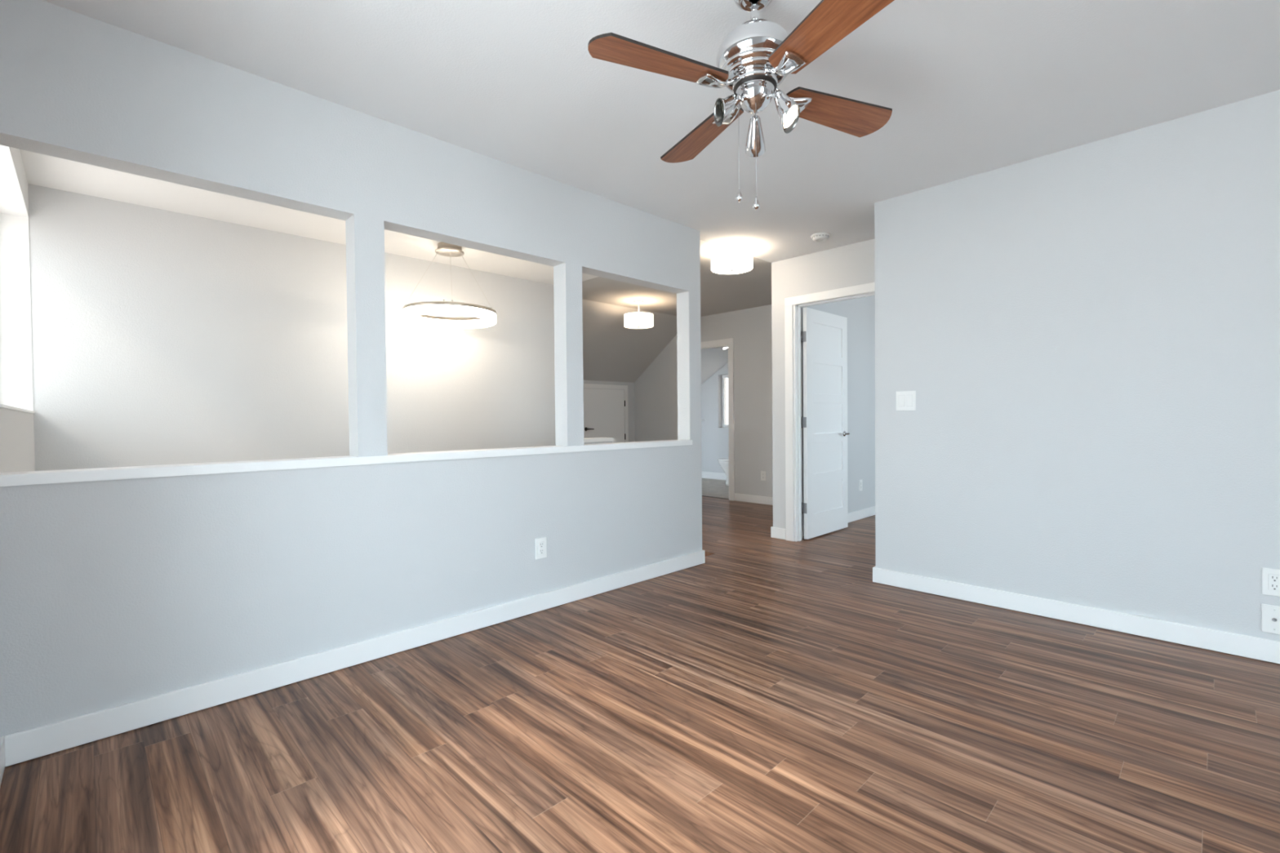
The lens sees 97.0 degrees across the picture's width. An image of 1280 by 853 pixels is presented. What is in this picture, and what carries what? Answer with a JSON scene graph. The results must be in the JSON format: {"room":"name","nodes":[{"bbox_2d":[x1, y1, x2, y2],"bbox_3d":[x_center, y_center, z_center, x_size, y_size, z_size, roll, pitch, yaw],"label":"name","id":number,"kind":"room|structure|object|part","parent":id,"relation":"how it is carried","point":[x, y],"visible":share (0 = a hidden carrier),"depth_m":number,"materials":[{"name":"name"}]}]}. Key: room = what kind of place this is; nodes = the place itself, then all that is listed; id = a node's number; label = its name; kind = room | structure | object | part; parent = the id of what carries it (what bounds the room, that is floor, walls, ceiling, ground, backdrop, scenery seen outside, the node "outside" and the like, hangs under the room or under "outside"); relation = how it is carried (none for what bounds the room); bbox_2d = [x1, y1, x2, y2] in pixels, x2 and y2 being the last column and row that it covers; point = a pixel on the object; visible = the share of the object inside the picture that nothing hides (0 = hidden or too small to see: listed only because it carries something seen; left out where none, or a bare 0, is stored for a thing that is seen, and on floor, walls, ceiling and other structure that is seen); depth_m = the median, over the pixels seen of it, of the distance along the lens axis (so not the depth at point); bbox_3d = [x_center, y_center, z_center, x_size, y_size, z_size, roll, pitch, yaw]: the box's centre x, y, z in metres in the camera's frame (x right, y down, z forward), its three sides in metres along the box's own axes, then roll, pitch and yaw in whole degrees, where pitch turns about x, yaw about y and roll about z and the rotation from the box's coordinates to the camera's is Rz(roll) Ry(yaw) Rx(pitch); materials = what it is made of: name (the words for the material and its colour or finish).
{"room":"empty living room","nodes":[
{"label":"empty living room","id":0,"kind":"room"},
{"bbox_2d":[0,146,35,472],"bbox_3d":[-0.515,0.583,0.094,0.200,3.890,8.850,-1,1,-44],"label":"wall","id":1,"kind":"structure","parent":0,"point":[16,427],"depth_m":2.55,"materials":[{"name":"grey paint"}]},
{"bbox_2d":[0,736,4,786],"bbox_3d":[-1.620,1.019,1.387,0.014,0.094,1.080,-1,1,-44],"label":"baseboard","id":2,"kind":"structure","parent":1,"relation":"attached to","point":[2,739],"depth_m":1.73,"materials":[{"name":"white"}]},
{"bbox_2d":[0,145,35,413],"bbox_3d":[-2.889,-0.626,2.542,0.144,1.115,1.780,-1,1,-44],"label":"window","id":3,"kind":"structure","parent":1,"relation":"in","point":[15,335],"depth_m":3.17,"materials":[{"name":"white"}]},
{"bbox_2d":[27,183,555,471],"bbox_3d":[-1.927,0.533,4.378,3.772,3.890,3.730,-1,1,-44],"label":"wall","id":4,"kind":"structure","parent":0,"point":[160,337],"depth_m":3.89,"materials":[{"name":"grey paint"}]},
{"bbox_2d":[0,0,702,737],"bbox_3d":[-0.817,0.543,3.008,3.444,3.890,0.118,-1,1,-44],"label":"wall","id":5,"kind":"structure","parent":0,"point":[118,592],"depth_m":2.37,"materials":[{"name":"grey paint"}]},
{"bbox_2d":[0,440,692,486],"bbox_3d":[-0.861,0.142,2.962,3.330,0.035,0.143,-1,1,-44],"label":"ledge","id":6,"kind":"object","parent":5,"relation":"attached to","point":[47,477],"visible":1,"depth_m":2.28,"materials":[{"name":"white wood"}]},
{"bbox_2d":[4,550,705,766],"bbox_3d":[-0.803,0.988,3.024,3.444,0.094,0.146,-1,1,-44],"label":"baseboard","id":7,"kind":"structure","parent":5,"relation":"attached to","point":[37,742],"depth_m":2.30,"materials":[{"name":"white wood"}]},
{"bbox_2d":[535,537,546,559],"bbox_3d":[-0.554,0.681,3.177,0.073,0.116,0.009,-1,1,-44],"label":"wall outlet","id":8,"kind":"object","parent":5,"relation":"attached to","point":[540,543],"visible":1,"depth_m":3.17,"materials":[{"name":"white plastic"}]},
{"bbox_2d":[538,541,544,555],"bbox_3d":[-0.552,0.681,3.176,0.036,0.070,0.001,-1,1,-44],"label":"receptacle","id":9,"kind":"object","parent":8,"relation":"attached to","point":[541,544],"depth_m":3.17,"materials":[{"name":"white plastic"}]},
{"bbox_2d":[583,437,613,444],"bbox_3d":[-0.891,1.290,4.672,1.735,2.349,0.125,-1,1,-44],"label":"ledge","id":10,"kind":"structure","parent":0,"point":[591,440],"depth_m":5.10,"materials":[{"name":"white paint"}]},
{"bbox_2d":[582,380,635,441],"bbox_3d":[-0.990,0.139,7.817,2.430,1.660,0.120,-1,1,-44],"label":"wall","id":11,"kind":"structure","parent":0,"point":[630,385],"depth_m":8.55,"materials":[{"name":"grey paint"}]},
{"bbox_2d":[583,388,626,442],"bbox_3d":[-0.488,0.200,8.175,0.805,1.480,0.070,-1,1,-44],"label":"door","id":12,"kind":"structure","parent":11,"relation":"in","point":[603,409],"depth_m":8.18,"materials":[{"name":"white wood"}]},
{"bbox_2d":[583,383,628,442],"bbox_3d":[-0.513,0.177,8.190,0.932,1.566,0.016,-1,1,-44],"label":"door frame","id":13,"kind":"structure","parent":11,"relation":"attached to","point":[624,388],"depth_m":8.46,"materials":[{"name":"white wood"}]},
{"bbox_2d":[0,478,1279,852],"bbox_3d":[2.022,1.056,3.957,8.812,0.126,10.620,-1,1,-44],"label":"floor","id":14,"kind":"structure","parent":0,"point":[765,695],"depth_m":1.88,"materials":[{"name":"brown wood"}]},
{"bbox_2d":[717,457,728,485],"bbox_3d":[1.522,0.543,8.870,0.420,0.772,0.710,-1,1,-44],"label":"toilet","id":15,"kind":"object","parent":14,"relation":"on","point":[723,462],"visible":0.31,"depth_m":8.88,"materials":[{"name":"white ceramic"}]},
{"bbox_3d":[1.448,0.527,8.945,0.376,0.031,0.500,-1,1,-44],"label":"seat lid","id":16,"kind":"part","parent":15,"relation":"part of","materials":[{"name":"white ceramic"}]},
{"bbox_2d":[19,0,1279,284],"bbox_3d":[2.652,-1.493,3.180,9.112,0.124,8.850,-1,1,-44],"label":"ceiling","id":17,"kind":"structure","parent":0,"point":[971,87],"depth_m":2.35,"materials":[{"name":"white paint"}]},
{"bbox_2d":[402,242,496,328],"bbox_3d":[-1.481,-1.115,4.420,0.692,0.595,0.692,-1,1,-44],"label":"pendant","id":18,"kind":"object","parent":17,"relation":"hanging from","point":[415,313],"visible":0.99,"depth_m":4.33,"materials":[{"name":"silver metal"}]},
{"bbox_3d":[-1.479,-0.894,4.423,0.692,0.022,0.692,-1,1,-44],"label":"ring frame","id":19,"kind":"part","parent":18,"relation":"part of","materials":[{"name":"silver metal"}]},
{"bbox_2d":[711,247,752,274],"bbox_3d":[0.747,-1.352,4.611,0.336,0.175,0.336,-1,1,-44],"label":"drum ceiling light","id":20,"kind":"object","parent":17,"relation":"attached to","point":[728,260],"visible":1,"depth_m":4.49,"materials":[{"name":"white plastic"}]},
{"bbox_2d":[587,0,893,209],"bbox_3d":[0.368,-1.040,1.813,0.846,0.710,0.846,0,1,20],"label":"ceiling fan","id":21,"kind":"object","parent":17,"relation":"hanging from","point":[755,57],"visible":1,"depth_m":1.73,"materials":[{"name":"brown wood"}]},
{"bbox_3d":[0.061,-1.074,1.671,0.445,0.034,0.148,-1,1,-25],"label":"blade","id":22,"kind":"part","parent":21,"relation":"part of","materials":[{"name":"brown wood"}]},
{"bbox_3d":[0.227,-1.082,2.119,0.148,0.034,0.445,-1,1,-25],"label":"blade","id":23,"kind":"part","parent":21,"relation":"part of","materials":[{"name":"brown wood"}]},
{"bbox_3d":[0.276,-1.010,1.783,0.036,0.052,0.047,-1,1,-16],"label":"bulb","id":24,"kind":"part","parent":21,"relation":"part of","materials":[{"name":"grey metal"}]},
{"bbox_3d":[0.273,-0.998,1.791,0.085,0.108,0.066,-1,1,-35],"label":"lamp shade","id":25,"kind":"part","parent":21,"relation":"part of","materials":[{"name":"silver metal"}]},
{"bbox_3d":[0.318,-0.920,1.825,0.002,0.307,0.003,-1,1,-44],"label":"bead chain","id":26,"kind":"part","parent":21,"relation":"part of","materials":[{"name":"silver metal"}]},
{"bbox_3d":[0.368,-1.041,1.813,0.121,0.078,0.121,-1,1,-44],"label":"lamp shade","id":27,"kind":"part","parent":21,"relation":"part of","materials":[{"name":"silver metal"}]},
{"bbox_3d":[0.382,-0.968,1.902,0.068,0.115,0.105,0,1,21],"label":"lamp shade","id":28,"kind":"part","parent":21,"relation":"part of","materials":[{"name":"silver metal"}]},
{"bbox_3d":[0.366,-0.876,1.786,0.002,0.300,0.003,-1,1,-44],"label":"bead chain","id":29,"kind":"part","parent":21,"relation":"part of","materials":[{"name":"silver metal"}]},
{"bbox_3d":[0.416,-1.032,1.769,0.020,0.034,0.057,-1,1,-44],"label":"arm","id":30,"kind":"part","parent":21,"relation":"part of","materials":[{"name":"silver metal"}]},
{"bbox_3d":[0.450,-0.973,1.743,0.069,0.136,0.080,-1,1,-44],"label":"lamp shade","id":31,"kind":"part","parent":21,"relation":"part of","materials":[{"name":"silver metal"}]},
{"bbox_3d":[0.457,-0.957,1.736,0.057,0.065,0.040,-1,1,-44],"label":"bulb","id":32,"kind":"part","parent":21,"relation":"part of","materials":[{"name":"white glass"}]},
{"bbox_3d":[0.509,-1.076,1.506,0.148,0.034,0.445,-1,1,-25],"label":"blade","id":33,"kind":"part","parent":21,"relation":"part of","materials":[{"name":"brown wood"}]},
{"bbox_3d":[0.674,-1.084,1.954,0.445,0.034,0.148,-1,1,-25],"label":"blade","id":34,"kind":"part","parent":21,"relation":"part of","materials":[{"name":"brown wood"}]},
{"bbox_2d":[810,232,831,242],"bbox_3d":[1.361,-1.421,4.268,0.142,0.038,0.142,-1,1,-44],"label":"smoke detector","id":35,"kind":"object","parent":17,"relation":"attached to","point":[819,237],"visible":1,"depth_m":4.23,"materials":[{"name":"white plastic"}]},
{"bbox_2d":[582,243,771,382],"bbox_3d":[0.160,-1.066,6.527,2.550,1.032,3.562,-1,1,-44],"label":"ceiling","id":36,"kind":"structure","parent":0,"point":[614,352],"depth_m":6.92,"materials":[{"name":"grey paint"}]},
{"bbox_2d":[623,300,653,328],"bbox_3d":[-0.015,-1.307,6.622,0.345,0.310,0.345,-1,1,-44],"label":"drum ceiling light","id":37,"kind":"object","parent":36,"relation":"attached to","point":[634,320],"visible":1,"depth_m":6.50,"materials":[{"name":"white plastic"}]},
{"bbox_3d":[-0.015,-1.238,6.623,0.345,0.138,0.345,-1,1,-44],"label":"lamp shade","id":38,"kind":"part","parent":37,"relation":"part of","materials":[{"name":"white fabric"}]},
{"bbox_2d":[634,304,773,505],"bbox_3d":[1.118,-0.289,7.468,0.110,2.490,3.564,-1,1,-44],"label":"wall","id":39,"kind":"structure","parent":0,"point":[655,390],"depth_m":7.21,"materials":[{"name":"grey paint"}]},
{"bbox_2d":[700,337,734,500],"bbox_3d":[0.931,-0.093,7.653,0.129,2.095,0.900,-1,1,-44],"label":"door frame","id":40,"kind":"structure","parent":39,"relation":"attached to","point":[724,343],"depth_m":7.32,"materials":[{"name":"white wood"}]},
{"bbox_2d":[734,493,773,505],"bbox_3d":[1.127,0.907,7.399,0.014,0.094,3.444,-1,1,-44],"label":"baseboard","id":41,"kind":"structure","parent":39,"relation":"attached to","point":[738,497],"depth_m":7.08,"materials":[{"name":"white wood"}]},
{"bbox_2d":[760,471,765,480],"bbox_3d":[1.522,0.608,6.991,0.009,0.116,0.073,-1,1,-44],"label":"wall outlet","id":42,"kind":"object","parent":39,"relation":"attached to","point":[762,473],"visible":1,"depth_m":6.99,"materials":[{"name":"white plastic"}]},
{"bbox_2d":[800,306,849,539],"bbox_3d":[1.700,-0.031,5.170,0.776,2.006,0.152,-1,1,-44],"label":"door","id":43,"kind":"structure","parent":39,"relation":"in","point":[824,336],"depth_m":5.13,"materials":[{"name":"white paint"},{"name":"satin nickel"}]},
{"bbox_3d":[1.710,0.278,5.182,0.561,0.278,0.015,-1,1,-44],"label":"panel","id":44,"kind":"part","parent":43,"relation":"part of","materials":[{"name":"white wood"}]},
{"bbox_3d":[1.707,-0.076,5.177,0.561,0.278,0.015,-1,1,-44],"label":"panel","id":45,"kind":"part","parent":43,"relation":"part of","materials":[{"name":"white wood"}]},
{"bbox_3d":[1.704,-0.428,5.172,0.561,0.278,0.015,-1,1,-44],"label":"panel","id":46,"kind":"part","parent":43,"relation":"part of","materials":[{"name":"white wood"}]},
{"bbox_3d":[1.701,-0.781,5.166,0.561,0.278,0.015,-1,1,-44],"label":"panel","id":47,"kind":"part","parent":43,"relation":"part of","materials":[{"name":"white wood"}]},
{"bbox_3d":[1.713,0.632,5.187,0.561,0.278,0.015,-1,1,-44],"label":"panel","id":48,"kind":"part","parent":43,"relation":"part of","materials":[{"name":"white wood"}]},
{"bbox_3d":[1.927,0.069,5.327,0.139,0.052,0.058,-1,1,-44],"label":"lever handle","id":49,"kind":"part","parent":43,"relation":"part of","materials":[{"name":"silver metal"}]},
{"bbox_2d":[701,347,728,384],"bbox_3d":[1.314,-1.086,8.622,1.910,1.075,2.940,-1,1,-44],"label":"ceiling","id":50,"kind":"structure","parent":0,"point":[712,360],"depth_m":9.40,"materials":[{"name":"white paint"}]},
{"bbox_2d":[701,362,728,473],"bbox_3d":[1.353,-0.309,8.665,1.900,2.490,2.940,-1,1,-44],"label":"wall","id":51,"kind":"structure","parent":0,"point":[714,438],"depth_m":9.88,"materials":[{"name":"grey paint"}]},
{"bbox_2d":[702,471,726,479],"bbox_3d":[1.923,0.863,9.230,0.014,0.114,2.700,-1,1,-44],"label":"baseboard","id":52,"kind":"structure","parent":51,"relation":"attached to","point":[710,475],"depth_m":9.87,"materials":[{"name":"white wood"}]},
{"bbox_2d":[721,374,728,427],"bbox_3d":[1.566,-0.437,9.753,0.060,0.910,0.357,-1,1,-44],"label":"window","id":53,"kind":"structure","parent":51,"relation":"in","point":[725,377],"depth_m":9.83,"materials":[{"name":"white glass"}]},
{"bbox_3d":[1.566,-0.437,9.753,0.006,0.820,0.267,-1,1,-44],"label":"pane","id":54,"kind":"part","parent":53,"relation":"part of","materials":[{"name":"white glass"}]},
{"bbox_2d":[771,239,875,528],"bbox_3d":[4.989,-0.250,4.162,4.240,2.440,6.576,-1,1,-44],"label":"wall","id":55,"kind":"structure","parent":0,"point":[851,264],"depth_m":5.02,"materials":[{"name":"grey paint"}]},
{"bbox_2d":[770,526,786,539],"bbox_3d":[1.797,0.928,5.562,1.624,0.094,0.149,-1,1,-44],"label":"baseboard","id":56,"kind":"structure","parent":55,"relation":"attached to","point":[775,532],"depth_m":4.99,"materials":[{"name":"white wood"}]},
{"bbox_2d":[784,282,875,541],"bbox_3d":[1.640,-0.059,4.637,0.144,2.103,0.937,-1,1,-44],"label":"door frame","id":57,"kind":"structure","parent":55,"relation":"attached to","point":[793,305],"depth_m":4.88,"materials":[{"name":"white wood"}]},
{"bbox_2d":[858,480,862,491],"bbox_3d":[2.308,0.616,5.920,0.073,0.116,0.009,-1,1,-44],"label":"wall outlet","id":58,"kind":"object","parent":55,"relation":"attached to","point":[860,482],"visible":1,"depth_m":5.91,"materials":[{"name":"white plastic"}]},
{"bbox_2d":[874,89,1279,641],"bbox_3d":[3.426,-0.202,1.776,0.120,2.440,5.350,-1,1,-44],"label":"wall","id":59,"kind":"structure","parent":0,"point":[1086,337],"depth_m":2.84,"materials":[{"name":"grey paint"}]},
{"bbox_2d":[896,391,915,410],"bbox_3d":[1.644,-0.159,3.506,0.010,0.120,0.117,-1,1,-44],"label":"light switch","id":60,"kind":"object","parent":59,"relation":"attached to","point":[905,400],"visible":1,"depth_m":3.50,"materials":[{"name":"white plastic"}]},
{"bbox_2d":[872,566,1279,663],"bbox_3d":[3.426,0.968,1.793,0.134,0.094,5.364,-1,1,-44],"label":"baseboard","id":61,"kind":"structure","parent":59,"relation":"attached to","point":[1250,646],"depth_m":2.85,"materials":[{"name":"white wood"}]},
{"bbox_2d":[1261,604,1279,634],"bbox_3d":[2.718,0.828,2.427,0.016,0.121,0.074,-1,1,-44],"label":"cable plate","id":62,"kind":"object","parent":59,"relation":"attached to","point":[1270,614],"visible":1,"depth_m":2.44,"materials":[{"name":"white plastic"}]},
{"bbox_2d":[1262,567,1279,596],"bbox_3d":[2.719,0.668,2.427,0.009,0.116,0.073,-1,1,-44],"label":"wall outlet","id":63,"kind":"object","parent":59,"relation":"attached to","point":[1270,577],"visible":1,"depth_m":2.43,"materials":[{"name":"white plastic"}]},
{"bbox_2d":[1268,573,1279,591],"bbox_3d":[2.718,0.668,2.426,0.001,0.070,0.036,-1,1,-44],"label":"receptacle","id":64,"kind":"object","parent":63,"relation":"attached to","point":[1273,579],"depth_m":2.43,"materials":[{"name":"grey plastic"}]},
{"bbox_3d":[4.209,-0.256,5.038,4.130,2.440,3.920,-1,1,-44],"label":"wall","id":65,"kind":"structure","parent":0,"visible":0},
{"bbox_2d":[803,506,875,536],"bbox_3d":[2.825,0.906,6.424,4.010,0.094,0.014,-1,1,-44],"label":"baseboard","id":66,"kind":"structure","parent":65,"relation":"attached to","point":[865,513],"depth_m":5.90,"materials":[{"name":"white wood"}]}
]}

